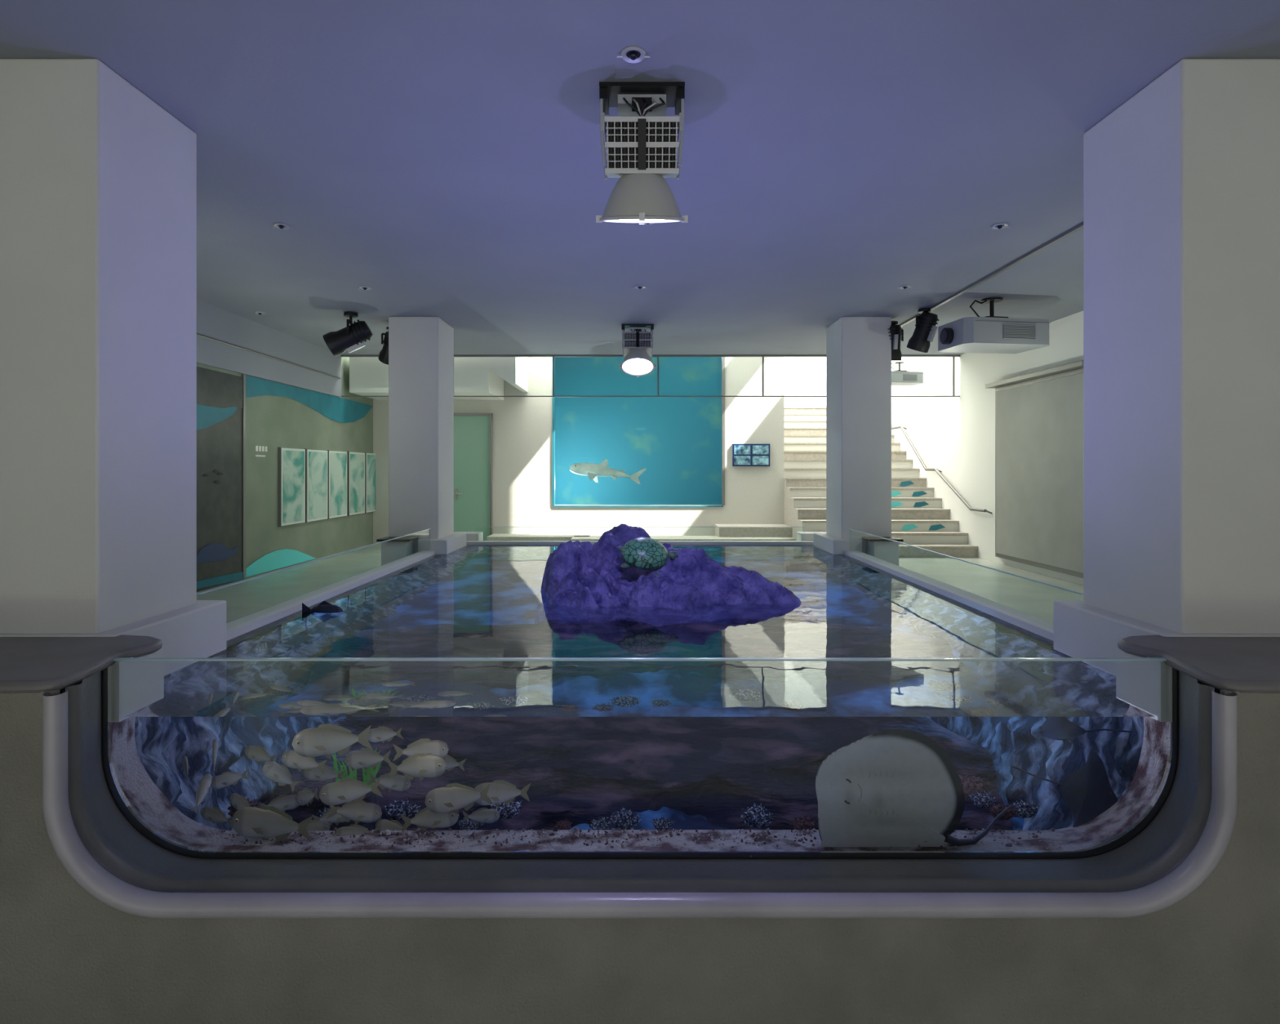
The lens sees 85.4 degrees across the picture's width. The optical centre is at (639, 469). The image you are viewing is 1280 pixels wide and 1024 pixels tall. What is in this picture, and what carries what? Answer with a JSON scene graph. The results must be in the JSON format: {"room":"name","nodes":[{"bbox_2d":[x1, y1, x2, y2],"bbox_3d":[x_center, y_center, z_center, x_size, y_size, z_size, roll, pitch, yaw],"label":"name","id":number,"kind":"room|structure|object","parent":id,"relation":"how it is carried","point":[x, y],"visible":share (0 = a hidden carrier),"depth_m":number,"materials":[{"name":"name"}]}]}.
{"room":"animal exhibit","nodes":[
{"label":"animal exhibit","id":0,"kind":"room"},
{"bbox_2d":[196,299,373,577],"bbox_3d":[-5.075,-1.050,6.500,0.250,6.700,21.000,0,0,0],"label":"wall","id":1,"kind":"structure","parent":0,"point":[273,422],"depth_m":9.55,"materials":[{"name":"paint"}]},
{"bbox_2d":[196,366,245,591],"bbox_3d":[-4.985,0.090,6.625,0.030,2.580,4.250,0,0,0],"label":"mural panel","id":2,"kind":"object","parent":1,"relation":"attached to","point":[220,446],"visible":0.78,"depth_m":8.27,"materials":[{"name":"grey paint"}]},
{"bbox_2d":[196,404,237,430],"bbox_3d":[-4.980,-0.596,8.103,0.004,0.387,1.000,0,0,0],"label":"wave","id":3,"kind":"object","parent":2,"relation":"attached to","point":[206,415],"visible":0.73,"depth_m":8.04,"materials":[{"name":"teal paint"}]},
{"bbox_2d":[196,542,238,562],"bbox_3d":[-4.978,0.968,8.151,0.004,0.232,0.904,0,0,0],"label":"wall mural","id":4,"kind":"object","parent":2,"relation":"attached to","point":[212,552],"visible":0.9,"depth_m":8.13,"materials":[{"name":"blue"}]},
{"bbox_2d":[196,372,243,408],"bbox_3d":[-4.978,-0.943,8.156,0.004,0.348,1.106,0,0,0],"label":"band","id":5,"kind":"object","parent":2,"relation":"attached to","point":[211,388],"visible":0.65,"depth_m":8.22,"materials":[{"name":"grey paint"}]},
{"bbox_2d":[196,571,243,588],"bbox_3d":[-4.978,1.314,8.156,0.004,0.118,1.106,0,0,0],"label":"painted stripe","id":6,"kind":"object","parent":2,"relation":"attached to","point":[238,575],"visible":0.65,"depth_m":8.22,"materials":[{"name":"teal paint"}]},
{"bbox_2d":[245,548,315,577],"bbox_3d":[-4.986,1.240,9.730,0.004,0.260,1.897,0,0,0],"label":"wave","id":7,"kind":"object","parent":2,"relation":"attached to","point":[277,559],"visible":1,"depth_m":9.52,"materials":[{"name":"teal paint"}]},
{"bbox_2d":[245,374,373,422],"bbox_3d":[-4.986,-0.990,10.851,0.004,0.415,4.212,0,0,0],"label":"wall mural","id":8,"kind":"object","parent":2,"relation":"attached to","point":[335,408],"visible":1,"depth_m":10.69},
{"bbox_2d":[255,445,266,456],"bbox_3d":[-4.997,-0.240,9.158,0.006,0.140,0.275,0,0,0],"label":"sign","id":9,"kind":"object","parent":1,"relation":"attached to","point":[264,447],"depth_m":9.14,"materials":[{"name":"white"}]},
{"bbox_2d":[196,333,340,378],"bbox_3d":[-4.930,-1.500,7.200,0.024,0.024,8.400,0,0,0],"label":"trim","id":10,"kind":"structure","parent":1,"relation":"attached to","point":[197,335],"depth_m":9.02,"materials":[{"name":"grey metal"}]},
{"bbox_2d":[277,447,305,526],"bbox_3d":[-4.975,0.240,9.924,0.050,1.100,0.684,0,0,0],"label":"framed picture","id":11,"kind":"object","parent":1,"relation":"attached to","point":[291,461],"visible":1,"depth_m":9.84,"materials":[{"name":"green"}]},
{"bbox_2d":[304,448,327,522],"bbox_3d":[-4.975,0.240,10.669,0.050,1.100,0.682,0,0,0],"label":"framed picture","id":12,"kind":"object","parent":1,"relation":"attached to","point":[316,460],"visible":0.95,"depth_m":10.61,"materials":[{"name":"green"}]},
{"bbox_2d":[326,449,346,519],"bbox_3d":[-4.975,0.240,11.398,0.050,1.100,0.685,0,0,0],"label":"framed picture","id":13,"kind":"object","parent":1,"relation":"attached to","point":[336,460],"visible":0.95,"depth_m":11.32,"materials":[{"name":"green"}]},
{"bbox_2d":[346,451,364,515],"bbox_3d":[-4.975,0.240,12.163,0.050,1.100,0.674,0,0,0],"label":"framed picture","id":14,"kind":"object","parent":1,"relation":"attached to","point":[355,460],"visible":0.9,"depth_m":12.07,"materials":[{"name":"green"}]},
{"bbox_2d":[364,452,375,512],"bbox_3d":[-4.975,0.240,12.860,0.050,1.100,0.596,0,0,0],"label":"framed picture","id":15,"kind":"object","parent":1,"relation":"attached to","point":[370,458],"visible":0.83,"depth_m":12.73,"materials":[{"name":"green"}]},
{"bbox_2d":[373,356,784,542],"bbox_3d":[-1.150,-1.510,13.100,7.700,5.780,0.200,0,0,0],"label":"wall","id":16,"kind":"structure","parent":0,"point":[522,426],"depth_m":13.00,"materials":[{"name":"paint"}]},
{"bbox_2d":[349,356,528,399],"bbox_3d":[-3.500,-1.750,12.350,2.800,0.900,1.300,0,0,0],"label":"trim","id":17,"kind":"structure","parent":16,"relation":"attached to","point":[473,375],"depth_m":11.70,"materials":[{"name":"white paint"}]},
{"bbox_2d":[453,413,493,540],"bbox_3d":[-3.160,0.165,12.944,0.800,2.430,0.152,0,0,0],"label":"door","id":18,"kind":"structure","parent":16,"relation":"in","point":[473,432],"depth_m":12.96,"materials":[{"name":"green paint"}]},
{"bbox_2d":[555,356,721,504],"bbox_3d":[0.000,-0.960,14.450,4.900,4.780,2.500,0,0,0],"label":"wall mural","id":19,"kind":"object","parent":16,"relation":"in","point":[677,440],"visible":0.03,"depth_m":15.60,"materials":[{"name":"blue paint"}]},
{"bbox_2d":[569,458,646,484],"bbox_3d":[-0.681,0.040,13.574,1.463,0.491,0.693,0,0,27],"label":"shark","id":20,"kind":"object","parent":19,"relation":"in","point":[593,470],"visible":1,"depth_m":13.66,"materials":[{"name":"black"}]},
{"bbox_2d":[552,356,724,506],"bbox_3d":[-0.025,-1.250,13.040,3.230,3.900,0.120,0,0,0],"label":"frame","id":21,"kind":"structure","parent":16,"relation":"in","point":[722,357],"depth_m":12.98,"materials":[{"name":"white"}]},
{"bbox_2d":[732,444,769,466],"bbox_3d":[2.080,-0.270,12.976,0.700,0.420,0.048,0,0,0],"label":"information board","id":22,"kind":"object","parent":16,"relation":"attached to","point":[743,455],"visible":1,"depth_m":12.95,"materials":[{"name":"blue"}]},
{"bbox_2d":[0,0,1279,354],"bbox_3d":[0.150,-2.000,3.750,10.300,0.200,15.500,0,0,0],"label":"ceiling","id":23,"kind":"structure","parent":0,"point":[442,159],"depth_m":4.05,"materials":[{"name":"paint"}]},
{"bbox_2d":[253,311,266,314],"bbox_3d":[-4.600,-1.895,8.400,0.116,0.044,0.116,0,0,43],"label":"recessed light","id":24,"kind":"object","parent":23,"relation":"in","point":[257,313],"visible":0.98,"depth_m":8.39,"materials":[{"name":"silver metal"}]},
{"bbox_2d":[271,222,291,229],"bbox_3d":[-2.790,-1.895,5.400,0.116,0.044,0.116,0,0,43],"label":"recessed light","id":25,"kind":"object","parent":23,"relation":"in","point":[279,225],"visible":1,"depth_m":5.39,"materials":[{"name":"silver metal"}]},
{"bbox_2d":[322,311,372,356],"bbox_3d":[-3.532,-1.624,8.394,0.557,0.532,0.331,0,0,-10],"label":"spotlight","id":26,"kind":"object","parent":23,"relation":"hanging from","point":[351,338],"visible":1,"depth_m":8.31,"materials":[{"name":"black metal"}]},
{"bbox_2d":[357,285,372,289],"bbox_3d":[-2.870,-1.895,7.240,0.116,0.044,0.116,0,0,43],"label":"recessed light","id":27,"kind":"object","parent":23,"relation":"in","point":[363,287],"visible":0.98,"depth_m":7.23,"materials":[{"name":"silver metal"}]},
{"bbox_2d":[377,326,388,364],"bbox_3d":[-3.238,-1.601,9.022,0.274,0.479,0.418,0,0,-40],"label":"spotlight","id":28,"kind":"object","parent":23,"relation":"hanging from","point":[383,357],"visible":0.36,"depth_m":8.95,"materials":[{"name":"black metal"}]},
{"bbox_2d":[617,45,649,62],"bbox_3d":[-0.030,-1.895,3.170,0.116,0.044,0.116,0,0,43],"label":"recessed light","id":29,"kind":"object","parent":23,"relation":"in","point":[633,54],"visible":1,"depth_m":3.16,"materials":[{"name":"silver metal"}]},
{"bbox_2d":[618,324,656,377],"bbox_3d":[-0.030,-1.560,8.993,0.480,0.680,0.514,0,0,0],"label":"lamp","id":30,"kind":"object","parent":23,"relation":"hanging from","point":[637,349],"visible":1,"depth_m":9.01,"materials":[{"name":"black metal"}]},
{"bbox_2d":[632,284,647,288],"bbox_3d":[0.000,-1.895,7.200,0.116,0.044,0.116,0,0,43],"label":"recessed light","id":31,"kind":"object","parent":23,"relation":"in","point":[637,286],"visible":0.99,"depth_m":7.19,"materials":[{"name":"silver metal"}]},
{"bbox_2d":[595,81,688,224],"bbox_3d":[0.010,-1.563,3.633,0.480,0.673,0.471,0,0,0],"label":"lamp","id":32,"kind":"object","parent":23,"relation":"hanging from","point":[642,147],"visible":1,"depth_m":3.46,"materials":[{"name":"black metal"}]},
{"bbox_2d":[340,354,959,396],"bbox_3d":[0.175,-1.552,11.505,10.250,0.695,0.050,0,0,0],"label":"frame","id":33,"kind":"object","parent":23,"relation":"hanging from","point":[953,356],"visible":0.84,"depth_m":11.48,"materials":[{"name":"grey metal"}]},
{"bbox_2d":[897,284,912,288],"bbox_3d":[2.750,-1.895,7.200,0.116,0.044,0.116,0,0,43],"label":"recessed light","id":34,"kind":"object","parent":23,"relation":"in","point":[904,286],"visible":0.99,"depth_m":7.19,"materials":[{"name":"silver metal"}]},
{"bbox_2d":[891,361,923,385],"bbox_3d":[4.578,-1.708,12.289,0.763,0.385,0.439,0,0,-10],"label":"projector","id":35,"kind":"object","parent":23,"relation":"hanging from","point":[899,377],"visible":0.72,"depth_m":12.11,"materials":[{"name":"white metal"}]},
{"bbox_2d":[906,307,938,352],"bbox_3d":[3.349,-1.635,8.219,0.288,0.510,0.386,0,0,-30],"label":"spotlight","id":36,"kind":"object","parent":23,"relation":"hanging from","point":[926,328],"visible":1,"depth_m":8.13,"materials":[{"name":"black metal"}]},
{"bbox_2d":[899,222,1083,326],"bbox_3d":[3.420,-1.893,7.250,0.040,0.035,8.500,0,0,0],"label":"track","id":37,"kind":"structure","parent":23,"relation":"attached to","point":[1077,228],"depth_m":6.43,"materials":[{"name":"grey metal"}]},
{"bbox_2d":[937,297,1050,353],"bbox_3d":[3.898,-1.625,7.735,1.090,0.550,0.628,0,0,-8],"label":"projector","id":38,"kind":"object","parent":23,"relation":"hanging from","point":[991,334],"visible":1,"depth_m":7.49,"materials":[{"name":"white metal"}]},
{"bbox_2d":[990,222,1009,229],"bbox_3d":[2.800,-1.895,5.400,0.116,0.044,0.116,0,0,43],"label":"recessed light","id":39,"kind":"object","parent":23,"relation":"in","point":[1000,225],"visible":1,"depth_m":5.39,"materials":[{"name":"silver metal"}]},
{"bbox_2d":[0,680,1279,1023],"bbox_3d":[0.050,1.550,2.825,10.500,1.500,0.650,0,0,0],"label":"wall","id":40,"kind":"structure","parent":0,"point":[68,956],"depth_m":2.50,"materials":[{"name":"concrete"}]},
{"bbox_2d":[0,634,162,693],"bbox_3d":[-3.555,0.786,2.855,2.889,0.048,0.730,0,0,0],"label":"ledge","id":41,"kind":"object","parent":40,"relation":"on","point":[28,664],"depth_m":2.82,"materials":[{"name":"grey concrete"}]},
{"bbox_2d":[65,671,1214,892],"bbox_3d":[0.000,1.200,2.715,4.449,0.800,0.370,0,0,0],"label":"trim","id":42,"kind":"structure","parent":40,"relation":"attached to","point":[113,842],"depth_m":2.66,"materials":[{"name":"metal"}]},
{"bbox_2d":[42,688,1237,918],"bbox_3d":[0.000,1.202,2.490,4.281,0.804,0.080,0,0,0],"label":"trim","id":43,"kind":"structure","parent":40,"relation":"attached to","point":[67,844],"depth_m":2.46,"materials":[{"name":"metal"}]},
{"bbox_2d":[109,645,1170,851],"bbox_3d":[0.000,1.198,3.020,4.520,0.810,0.270,0,0,0],"label":"tank opening lining","id":44,"kind":"object","parent":40,"relation":"attached to","point":[134,685],"visible":0.23,"depth_m":2.96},
{"bbox_2d":[107,657,1172,852],"bbox_3d":[0.000,1.184,2.872,4.407,0.804,0.024,0,0,0],"label":"window","id":45,"kind":"structure","parent":44,"relation":"attached to","point":[117,658],"depth_m":2.88,"materials":[{"name":"clear glass"}]},
{"bbox_2d":[101,666,1178,858],"bbox_3d":[0.000,1.200,2.849,4.436,0.801,0.038,0,0,0],"label":"trim","id":46,"kind":"structure","parent":40,"relation":"attached to","point":[111,785],"depth_m":2.84,"materials":[{"name":"black rubber"}]},
{"bbox_2d":[1117,634,1279,693],"bbox_3d":[3.555,0.786,2.855,2.889,0.048,0.730,0,0,0],"label":"ledge","id":47,"kind":"object","parent":40,"relation":"on","point":[1242,664],"depth_m":2.82,"materials":[{"name":"grey concrete"}]},
{"bbox_2d":[196,542,1083,623],"bbox_3d":[0.150,1.430,10.100,10.300,0.100,13.800,0,0,0],"label":"floor","id":48,"kind":"structure","parent":0,"point":[242,599],"depth_m":8.47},
{"bbox_2d":[0,58,226,675],"bbox_3d":[-2.795,0.140,3.590,0.810,4.080,0.860,0,0,0],"label":"column","id":49,"kind":"structure","parent":48,"relation":"on","point":[98,179],"depth_m":3.20,"materials":[{"name":"white paint"}]},
{"bbox_2d":[376,536,417,565],"bbox_3d":[-2.940,1.105,8.420,0.400,0.550,0.320,0,0,0],"label":"pedestal","id":50,"kind":"object","parent":48,"relation":"on","point":[392,550],"visible":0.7,"depth_m":8.30,"materials":[{"name":"white paint"}]},
{"bbox_2d":[388,315,466,554],"bbox_3d":[-2.740,0.140,8.965,0.760,4.080,0.970,0,0,0],"label":"column","id":51,"kind":"structure","parent":48,"relation":"on","point":[421,348],"depth_m":8.60,"materials":[{"name":"white paint"}]},
{"bbox_2d":[454,531,483,540],"bbox_3d":[-2.475,1.140,9.905,0.410,0.480,0.290,0,0,0],"label":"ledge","id":52,"kind":"object","parent":48,"relation":"on","point":[470,535],"visible":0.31,"depth_m":9.77,"materials":[{"name":"white paint"}]},
{"bbox_2d":[226,540,1053,640],"bbox_3d":[0.000,1.745,6.450,5.320,1.510,6.600,0,0,0],"label":"ledge","id":53,"kind":"object","parent":48,"relation":"on","point":[236,628],"visible":0.04,"depth_m":5.70,"materials":[{"name":"white paint"}]},
{"bbox_2d":[109,543,1170,851],"bbox_3d":[0.000,1.681,6.260,4.980,1.297,6.720,0,0,0],"label":"water","id":54,"kind":"object","parent":53,"relation":"in","point":[233,755],"visible":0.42,"depth_m":2.90,"materials":[{"name":"blue liquid"}]},
{"bbox_2d":[302,600,342,612],"bbox_3d":[-2.310,1.018,5.050,0.300,0.125,0.070,0,0,0],"label":"surgeonfish","id":55,"kind":"object","parent":54,"relation":"in","point":[324,606],"visible":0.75,"depth_m":5.03,"materials":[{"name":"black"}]},
{"bbox_2d":[196,528,1083,594],"bbox_3d":[0.000,0.858,6.848,5.138,0.284,5.656,0,0,0],"label":"glass railing","id":56,"kind":"object","parent":53,"relation":"on","point":[310,562],"visible":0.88,"depth_m":5.13,"materials":[{"name":"teal"}]},
{"bbox_2d":[486,524,795,540],"bbox_3d":[0.075,1.200,12.500,5.650,0.360,1.000,0,0,0],"label":"concrete bench","id":57,"kind":"object","parent":48,"relation":"on","point":[722,531],"visible":0.32,"depth_m":12.30,"materials":[{"name":"concrete"}]},
{"bbox_2d":[796,531,825,540],"bbox_3d":[2.475,1.140,9.905,0.410,0.480,0.290,0,0,0],"label":"ledge","id":58,"kind":"object","parent":48,"relation":"on","point":[801,535],"visible":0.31,"depth_m":9.77,"materials":[{"name":"white paint"}]},
{"bbox_2d":[813,315,891,554],"bbox_3d":[2.740,0.140,8.965,0.760,4.080,0.970,0,0,0],"label":"column","id":59,"kind":"structure","parent":48,"relation":"on","point":[859,348],"depth_m":8.60,"materials":[{"name":"white paint"}]},
{"bbox_2d":[887,320,903,360],"bbox_3d":[3.160,-1.601,8.713,0.288,0.498,0.288,0,0,45],"label":"spotlight","id":60,"kind":"object","parent":59,"relation":"attached to","point":[896,332],"visible":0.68,"depth_m":8.61,"materials":[{"name":"black metal"}]},
{"bbox_2d":[784,406,977,557],"bbox_3d":[4.000,-0.021,13.938,2.600,2.803,6.125,0,0,0],"label":"staircase","id":61,"kind":"structure","parent":48,"relation":"on","point":[918,518],"depth_m":12.51,"materials":[{"name":"stone"}]},
{"bbox_2d":[862,536,903,565],"bbox_3d":[2.940,1.105,8.420,0.400,0.550,0.320,0,0,0],"label":"pedestal","id":62,"kind":"object","parent":48,"relation":"on","point":[887,550],"visible":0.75,"depth_m":8.30,"materials":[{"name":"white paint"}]},
{"bbox_2d":[1053,58,1279,675],"bbox_3d":[2.795,0.140,3.590,0.810,4.080,0.860,0,0,0],"label":"column","id":63,"kind":"structure","parent":48,"relation":"on","point":[1181,179],"depth_m":3.20,"materials":[{"name":"white paint"}]},
{"bbox_2d":[784,356,826,406],"bbox_3d":[3.900,-1.510,15.200,2.800,5.780,4.000,0,0,0],"label":"wall","id":64,"kind":"structure","parent":0,"point":[803,375],"depth_m":17.00,"materials":[{"name":"paint"}]},
{"bbox_2d":[891,311,1083,584],"bbox_3d":[5.400,-1.050,6.600,0.200,6.700,21.200,0,0,0],"label":"wall","id":65,"kind":"structure","parent":0,"point":[955,436],"depth_m":11.22,"materials":[{"name":"white paint"}]},
{"bbox_2d":[891,425,992,514],"bbox_3d":[5.240,-0.474,13.025,0.130,2.295,5.178,0,0,0],"label":"handrail","id":66,"kind":"object","parent":65,"relation":"attached to","point":[939,472],"visible":0.89,"depth_m":12.07,"materials":[{"name":"grey metal"}]},
{"bbox_2d":[985,360,1083,577],"bbox_3d":[5.200,0.010,9.125,0.200,2.540,2.250,0,0,0],"label":"projection screen","id":67,"kind":"object","parent":65,"relation":"attached to","point":[1039,415],"visible":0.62,"depth_m":9.02,"materials":[{"name":"grey fabric"}]},
{"bbox_3d":[0.000,2.137,6.370,5.000,0.377,6.500,0,0,0],"label":"floor","id":68,"kind":"structure","parent":0,"visible":0},
{"bbox_2d":[540,523,800,608],"bbox_3d":[0.300,1.364,5.775,2.600,1.772,1.750,0,0,0],"label":"rock","id":69,"kind":"object","parent":68,"relation":"on","point":[578,574],"visible":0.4,"depth_m":5.48,"materials":[{"name":"purple stone"}]},
{"bbox_2d":[617,537,677,577],"bbox_3d":[0.027,0.699,5.627,0.427,0.292,0.458,0,0,40],"label":"turtle","id":70,"kind":"object","parent":69,"relation":"on","point":[644,553],"visible":1,"depth_m":5.51,"materials":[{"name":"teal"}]}
]}

